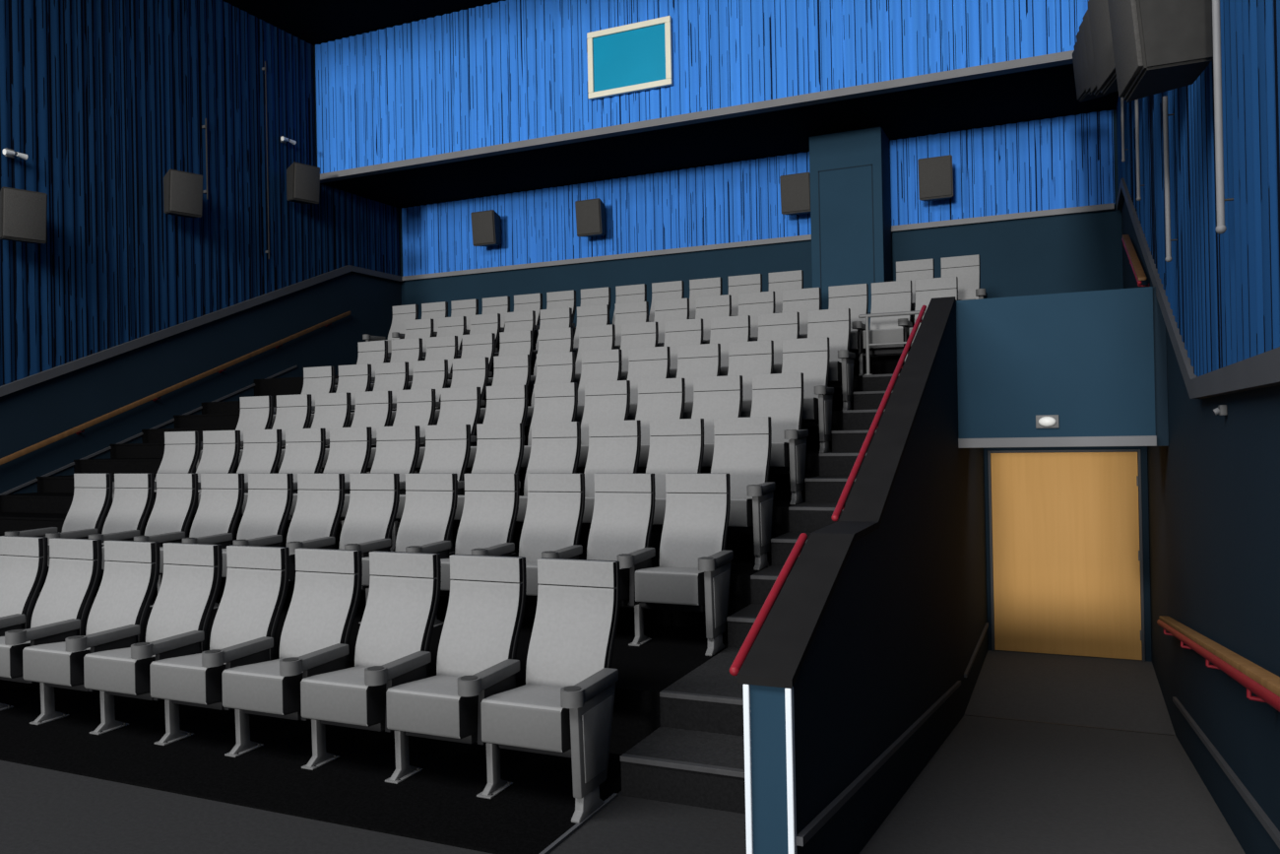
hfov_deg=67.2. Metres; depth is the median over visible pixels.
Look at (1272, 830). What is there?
baseboard
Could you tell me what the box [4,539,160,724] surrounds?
seat
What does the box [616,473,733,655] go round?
seat
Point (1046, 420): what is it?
light
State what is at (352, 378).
seat
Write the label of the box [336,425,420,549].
seat
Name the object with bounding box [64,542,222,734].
seat
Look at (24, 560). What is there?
seat
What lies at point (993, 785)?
floor
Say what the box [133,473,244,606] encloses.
seat
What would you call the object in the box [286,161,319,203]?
speaker
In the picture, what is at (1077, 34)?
speaker
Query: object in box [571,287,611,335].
seat
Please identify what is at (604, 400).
seat
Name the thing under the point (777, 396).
seat
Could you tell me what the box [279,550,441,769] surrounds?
seat
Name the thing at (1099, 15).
speaker
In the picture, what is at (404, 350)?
seat
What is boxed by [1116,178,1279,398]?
trim
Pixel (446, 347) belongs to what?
seat
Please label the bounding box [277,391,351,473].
seat
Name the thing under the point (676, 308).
seat
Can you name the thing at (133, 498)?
seat
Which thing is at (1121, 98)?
tube light
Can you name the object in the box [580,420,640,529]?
seat
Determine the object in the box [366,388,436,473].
seat
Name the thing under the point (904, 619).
wall
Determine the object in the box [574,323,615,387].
seat
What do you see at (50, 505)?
stairs
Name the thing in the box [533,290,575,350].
seat
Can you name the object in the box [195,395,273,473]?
seat
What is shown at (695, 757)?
stairs
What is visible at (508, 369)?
seat
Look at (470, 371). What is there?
seat
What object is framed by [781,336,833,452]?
seat
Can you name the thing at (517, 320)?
seat
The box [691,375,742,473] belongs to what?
seat
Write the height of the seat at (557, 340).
1.088 m
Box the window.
[586,15,672,99]
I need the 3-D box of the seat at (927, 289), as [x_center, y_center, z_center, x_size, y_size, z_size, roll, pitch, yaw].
[3.179,-1.107,10.444,0.658,1.088,0.677,-1,0,24]
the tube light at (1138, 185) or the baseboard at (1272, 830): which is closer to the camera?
the baseboard at (1272, 830)
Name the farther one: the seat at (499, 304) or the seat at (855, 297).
the seat at (499, 304)
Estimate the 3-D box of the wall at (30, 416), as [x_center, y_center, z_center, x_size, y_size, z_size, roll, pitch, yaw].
[-8.295,-2.153,10.376,0.150,8.630,18.150,-1,0,24]
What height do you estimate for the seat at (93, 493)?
1.088 m
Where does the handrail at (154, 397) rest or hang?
attached to the wall at (30, 416)
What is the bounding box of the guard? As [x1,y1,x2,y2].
[742,684,796,853]
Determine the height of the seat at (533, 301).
1.088 m
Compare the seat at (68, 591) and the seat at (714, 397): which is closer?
the seat at (68, 591)
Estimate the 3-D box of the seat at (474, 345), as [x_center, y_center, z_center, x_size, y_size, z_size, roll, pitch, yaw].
[-2.159,-0.610,11.749,0.591,1.088,0.677,-1,0,24]
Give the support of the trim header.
attached to the wall at (1096, 360)
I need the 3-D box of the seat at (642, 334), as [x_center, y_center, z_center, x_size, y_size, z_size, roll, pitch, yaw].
[-0.153,-0.653,10.847,0.591,1.088,0.677,-1,0,24]
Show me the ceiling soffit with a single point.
(1050, 93)
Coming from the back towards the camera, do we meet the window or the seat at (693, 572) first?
the window
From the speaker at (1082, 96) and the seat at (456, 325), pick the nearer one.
the speaker at (1082, 96)
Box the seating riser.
[31,354,904,755]
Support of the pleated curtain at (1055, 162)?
hanging from the ceiling soffit
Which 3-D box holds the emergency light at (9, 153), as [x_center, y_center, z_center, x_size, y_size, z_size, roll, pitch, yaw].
[-7.540,-3.292,11.593,0.154,0.115,0.266,-1,0,24]
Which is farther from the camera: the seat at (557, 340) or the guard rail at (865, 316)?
the seat at (557, 340)
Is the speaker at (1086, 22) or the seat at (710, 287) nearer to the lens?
the speaker at (1086, 22)
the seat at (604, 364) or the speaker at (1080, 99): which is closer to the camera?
the seat at (604, 364)
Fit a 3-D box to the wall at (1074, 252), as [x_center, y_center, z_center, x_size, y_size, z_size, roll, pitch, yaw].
[1.124,-1.257,16.015,12.370,6.100,0.150,-1,0,24]
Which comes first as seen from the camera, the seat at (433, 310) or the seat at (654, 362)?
the seat at (654, 362)
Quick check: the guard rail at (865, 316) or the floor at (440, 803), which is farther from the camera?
the guard rail at (865, 316)
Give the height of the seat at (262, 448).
1.088 m
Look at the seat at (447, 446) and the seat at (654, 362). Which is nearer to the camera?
the seat at (447, 446)
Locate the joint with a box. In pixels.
[965,713,1174,735]
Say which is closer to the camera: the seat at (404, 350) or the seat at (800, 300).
the seat at (800, 300)
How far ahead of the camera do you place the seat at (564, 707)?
4.68 m
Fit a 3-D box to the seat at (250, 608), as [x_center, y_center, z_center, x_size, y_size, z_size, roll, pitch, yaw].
[-2.472,1.273,5.596,0.591,1.088,0.677,-1,0,24]
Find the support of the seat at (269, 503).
on the seating riser
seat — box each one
[0,535,48,629]
[0,537,102,710]
[4,473,113,594]
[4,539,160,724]
[45,473,154,574]
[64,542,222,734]
[88,473,197,570]
[112,431,200,517]
[130,544,289,745]
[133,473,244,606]
[154,430,240,518]
[182,473,293,608]
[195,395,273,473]
[197,429,282,520]
[201,547,362,757]
[232,473,344,585]
[238,393,311,473]
[242,428,325,521]
[269,366,335,429]
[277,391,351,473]
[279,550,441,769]
[286,473,399,590]
[288,426,372,522]
[307,363,371,428]
[320,390,392,473]
[332,340,387,392]
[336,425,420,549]
[344,473,457,623]
[347,361,408,427]
[362,304,418,353]
[364,554,526,783]
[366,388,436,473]
[369,337,422,390]
[386,318,434,362]
[388,359,447,426]
[390,424,470,551]
[391,301,447,339]
[405,473,519,627]
[406,335,457,389]
[414,386,480,473]
[421,316,466,360]
[432,356,488,425]
[433,298,478,336]
[446,332,495,387]
[448,423,524,554]
[456,313,500,358]
[457,557,620,823]
[463,384,528,495]
[465,296,510,334]
[471,473,584,601]
[474,354,531,446]
[484,329,533,401]
[491,310,535,375]
[496,293,542,352]
[512,421,580,555]
[518,382,577,474]
[523,351,575,433]
[527,326,574,399]
[530,307,572,373]
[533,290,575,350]
[541,473,655,607]
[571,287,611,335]
[573,304,609,360]
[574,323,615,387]
[575,349,622,423]
[576,380,630,473]
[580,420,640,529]
[609,283,646,324]
[614,301,648,349]
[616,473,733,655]
[620,320,658,380]
[627,346,670,420]
[635,378,685,473]
[645,418,703,531]
[648,280,684,321]
[653,298,689,346]
[663,318,703,378]
[676,343,720,418]
[689,277,722,319]
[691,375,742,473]
[695,294,731,343]
[709,315,750,376]
[710,416,775,570]
[727,339,773,417]
[728,273,762,316]
[738,291,775,341]
[750,372,808,504]
[757,311,799,373]
[768,269,803,313]
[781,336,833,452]
[782,287,821,338]
[807,308,855,410]
[828,283,868,357]
[851,279,912,375]
[896,258,934,327]
[897,276,958,360]
[940,254,987,300]
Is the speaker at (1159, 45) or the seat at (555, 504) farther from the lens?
the seat at (555, 504)
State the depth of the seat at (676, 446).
7.62 m
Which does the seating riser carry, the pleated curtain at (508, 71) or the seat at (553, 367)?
the seat at (553, 367)
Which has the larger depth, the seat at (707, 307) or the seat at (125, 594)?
the seat at (707, 307)
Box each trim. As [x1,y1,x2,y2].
[0,264,401,396]
[320,50,1073,183]
[401,202,1114,281]
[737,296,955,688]
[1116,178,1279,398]
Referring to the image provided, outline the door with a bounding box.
[987,448,1145,661]
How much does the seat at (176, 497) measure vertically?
1.088 m
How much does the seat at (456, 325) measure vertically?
1.088 m
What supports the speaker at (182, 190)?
attached to the wall at (30, 416)
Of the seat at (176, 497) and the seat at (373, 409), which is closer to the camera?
the seat at (176, 497)
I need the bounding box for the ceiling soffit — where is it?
[321,63,1118,208]
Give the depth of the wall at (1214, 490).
4.88 m
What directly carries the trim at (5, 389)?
attached to the wall at (30, 416)
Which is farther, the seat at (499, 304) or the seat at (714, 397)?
the seat at (499, 304)
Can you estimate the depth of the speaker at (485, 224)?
17.12 m
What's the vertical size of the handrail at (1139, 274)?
0.973 m
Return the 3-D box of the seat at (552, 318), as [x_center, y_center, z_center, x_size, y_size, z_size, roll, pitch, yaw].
[-1.256,-1.011,12.437,0.591,1.088,0.677,-1,0,24]
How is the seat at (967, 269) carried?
on the seating riser
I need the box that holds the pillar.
[809,126,892,324]
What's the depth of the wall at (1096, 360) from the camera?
7.71 m
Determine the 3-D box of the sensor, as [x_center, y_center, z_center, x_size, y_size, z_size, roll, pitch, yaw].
[2.776,-0.080,4.617,0.057,0.050,0.070,-1,0,24]
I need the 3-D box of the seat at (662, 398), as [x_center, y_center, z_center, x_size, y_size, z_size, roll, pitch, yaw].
[0.045,0.105,8.570,0.591,1.088,0.677,-1,0,24]
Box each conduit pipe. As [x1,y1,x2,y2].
[201,118,208,199]
[261,61,269,258]
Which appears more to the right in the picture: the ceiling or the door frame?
the door frame
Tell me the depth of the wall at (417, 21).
14.87 m
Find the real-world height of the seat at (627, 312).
1.088 m
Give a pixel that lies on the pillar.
(850, 170)
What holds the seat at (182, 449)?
on the seating riser
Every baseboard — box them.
[0,365,297,495]
[796,680,960,845]
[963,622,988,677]
[1172,696,1279,848]
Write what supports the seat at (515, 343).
on the seating riser
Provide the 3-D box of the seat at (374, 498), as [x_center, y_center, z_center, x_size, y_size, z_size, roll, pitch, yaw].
[-2.264,0.917,7.419,0.591,1.088,0.677,-1,0,24]
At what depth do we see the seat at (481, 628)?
5.02 m
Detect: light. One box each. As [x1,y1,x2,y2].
[2,147,27,159]
[280,135,296,144]
[1035,414,1058,428]
[1120,97,1128,162]
[1134,99,1145,200]
[1162,96,1177,261]
[1212,0,1233,233]
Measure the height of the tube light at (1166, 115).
1.070 m
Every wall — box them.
[0,67,401,494]
[313,20,1072,184]
[399,109,1123,326]
[750,299,988,853]
[956,286,1168,446]
[1121,198,1279,853]
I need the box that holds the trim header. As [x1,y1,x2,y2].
[958,435,1156,447]
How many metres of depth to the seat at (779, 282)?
12.40 m
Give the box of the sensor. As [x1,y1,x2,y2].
[1213,404,1227,415]
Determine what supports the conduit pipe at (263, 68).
attached to the wall at (30, 416)
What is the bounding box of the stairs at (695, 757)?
[620,373,899,813]
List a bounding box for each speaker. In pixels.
[0,186,47,243]
[163,168,202,217]
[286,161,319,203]
[470,209,501,246]
[575,197,605,237]
[779,172,810,215]
[917,154,953,200]
[1072,50,1108,102]
[1073,42,1095,99]
[1076,31,1089,95]
[1079,20,1093,95]
[1082,9,1103,96]
[1088,0,1118,94]
[1107,0,1213,102]
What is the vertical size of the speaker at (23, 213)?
0.592 m
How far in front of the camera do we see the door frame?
9.69 m
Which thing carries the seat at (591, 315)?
on the seating riser
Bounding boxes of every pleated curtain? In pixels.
[0,0,399,385]
[315,0,1088,173]
[401,151,811,276]
[889,109,1114,225]
[1116,0,1279,376]
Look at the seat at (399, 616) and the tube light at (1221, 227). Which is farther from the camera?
the seat at (399, 616)
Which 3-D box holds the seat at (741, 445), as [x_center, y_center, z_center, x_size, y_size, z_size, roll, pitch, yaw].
[0.677,0.473,7.191,0.658,1.088,0.677,-1,0,24]
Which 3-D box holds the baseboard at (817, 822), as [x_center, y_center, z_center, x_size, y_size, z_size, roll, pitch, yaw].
[1.534,1.705,5.432,0.024,0.697,4.850,-1,0,24]
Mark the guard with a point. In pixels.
(789, 692)
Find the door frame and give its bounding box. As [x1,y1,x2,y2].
[983,446,1151,661]
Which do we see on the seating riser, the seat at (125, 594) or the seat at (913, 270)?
the seat at (913, 270)
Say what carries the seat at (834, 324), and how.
on the seating riser
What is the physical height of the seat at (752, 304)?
1.088 m
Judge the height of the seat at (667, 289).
1.088 m
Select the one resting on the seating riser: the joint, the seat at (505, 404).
the seat at (505, 404)
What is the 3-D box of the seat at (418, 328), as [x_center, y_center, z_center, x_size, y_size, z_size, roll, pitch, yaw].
[-3.262,-0.967,13.339,0.591,1.088,0.677,-1,0,24]
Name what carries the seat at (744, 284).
on the seating riser
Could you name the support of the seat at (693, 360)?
on the seating riser
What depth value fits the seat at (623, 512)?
6.69 m
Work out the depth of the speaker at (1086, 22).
6.80 m
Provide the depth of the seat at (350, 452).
8.97 m
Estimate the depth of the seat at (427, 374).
11.03 m
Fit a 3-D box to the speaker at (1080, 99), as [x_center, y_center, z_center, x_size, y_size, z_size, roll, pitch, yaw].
[5.155,-4.039,10.861,0.438,0.592,0.475,-1,0,12]
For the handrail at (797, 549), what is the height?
0.454 m
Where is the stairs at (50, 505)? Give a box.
[0,398,278,591]
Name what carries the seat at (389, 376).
on the seating riser
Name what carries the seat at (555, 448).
on the seating riser
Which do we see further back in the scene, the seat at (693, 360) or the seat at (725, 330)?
the seat at (725, 330)
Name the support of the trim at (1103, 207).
attached to the wall at (1074, 252)
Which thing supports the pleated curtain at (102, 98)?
hanging from the wall at (30, 416)
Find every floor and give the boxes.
[0,648,1245,853]
[0,679,621,853]
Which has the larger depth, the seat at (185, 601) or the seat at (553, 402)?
the seat at (553, 402)
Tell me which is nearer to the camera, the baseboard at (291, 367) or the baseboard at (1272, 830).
the baseboard at (1272, 830)
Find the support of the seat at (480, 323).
on the seating riser
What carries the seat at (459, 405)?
on the seating riser
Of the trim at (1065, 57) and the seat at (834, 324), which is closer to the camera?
the seat at (834, 324)
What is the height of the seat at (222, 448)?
1.088 m
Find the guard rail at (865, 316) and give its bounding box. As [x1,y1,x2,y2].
[858,310,926,375]
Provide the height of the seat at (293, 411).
1.088 m
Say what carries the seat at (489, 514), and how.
on the seating riser
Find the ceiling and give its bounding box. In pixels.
[222,0,506,45]
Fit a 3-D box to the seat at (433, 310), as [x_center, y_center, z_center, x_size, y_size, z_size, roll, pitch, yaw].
[-3.279,-1.348,14.441,0.591,1.088,0.677,-1,0,24]
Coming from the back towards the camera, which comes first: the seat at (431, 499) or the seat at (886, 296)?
the seat at (886, 296)
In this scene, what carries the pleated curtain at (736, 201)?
hanging from the ceiling soffit
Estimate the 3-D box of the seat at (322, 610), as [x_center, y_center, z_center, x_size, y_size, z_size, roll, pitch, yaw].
[-1.971,1.263,5.371,0.591,1.088,0.677,-1,0,24]
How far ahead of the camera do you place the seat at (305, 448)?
9.20 m
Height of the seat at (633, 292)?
1.088 m
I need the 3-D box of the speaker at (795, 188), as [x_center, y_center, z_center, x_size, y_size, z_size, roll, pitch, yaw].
[2.462,-3.590,14.969,0.475,0.592,0.439,-1,0,24]
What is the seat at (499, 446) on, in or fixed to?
on the seating riser
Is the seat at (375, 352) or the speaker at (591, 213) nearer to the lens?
the seat at (375, 352)
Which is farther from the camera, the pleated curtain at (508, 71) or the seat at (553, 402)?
the pleated curtain at (508, 71)
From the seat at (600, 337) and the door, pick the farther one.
the seat at (600, 337)
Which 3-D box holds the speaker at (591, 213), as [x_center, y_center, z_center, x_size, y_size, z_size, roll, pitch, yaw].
[-0.803,-3.540,16.437,0.475,0.592,0.439,-1,0,24]
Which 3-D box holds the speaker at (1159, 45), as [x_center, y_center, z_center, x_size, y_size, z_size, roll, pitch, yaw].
[2.475,-1.907,4.523,0.439,0.592,0.475,-1,0,16]
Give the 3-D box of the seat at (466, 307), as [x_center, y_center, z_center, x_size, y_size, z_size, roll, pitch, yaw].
[-2.778,-1.359,14.216,0.591,1.088,0.677,-1,0,24]
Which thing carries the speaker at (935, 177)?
attached to the wall at (1074, 252)
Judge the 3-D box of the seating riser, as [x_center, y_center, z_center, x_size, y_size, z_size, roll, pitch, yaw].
[-1.762,0.546,11.593,10.656,2.780,10.298,-1,0,24]
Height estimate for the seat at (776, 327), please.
1.088 m
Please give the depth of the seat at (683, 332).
10.83 m
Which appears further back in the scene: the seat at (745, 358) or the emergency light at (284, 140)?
the emergency light at (284, 140)
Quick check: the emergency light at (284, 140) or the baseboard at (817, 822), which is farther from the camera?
the emergency light at (284, 140)
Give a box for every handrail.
[0,311,350,464]
[729,532,807,675]
[831,305,926,520]
[1121,234,1150,286]
[1156,615,1279,711]
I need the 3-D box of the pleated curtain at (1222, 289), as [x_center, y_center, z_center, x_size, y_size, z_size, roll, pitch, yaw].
[2.965,-3.482,5.188,0.029,6.440,17.930,-1,0,24]
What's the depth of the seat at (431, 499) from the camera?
7.36 m
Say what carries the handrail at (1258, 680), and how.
attached to the wall at (1214, 490)
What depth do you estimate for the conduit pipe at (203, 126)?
14.25 m
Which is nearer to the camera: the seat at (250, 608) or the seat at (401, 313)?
the seat at (250, 608)
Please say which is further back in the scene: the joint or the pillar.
the pillar
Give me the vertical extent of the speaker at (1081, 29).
0.592 m
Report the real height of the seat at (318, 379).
1.088 m

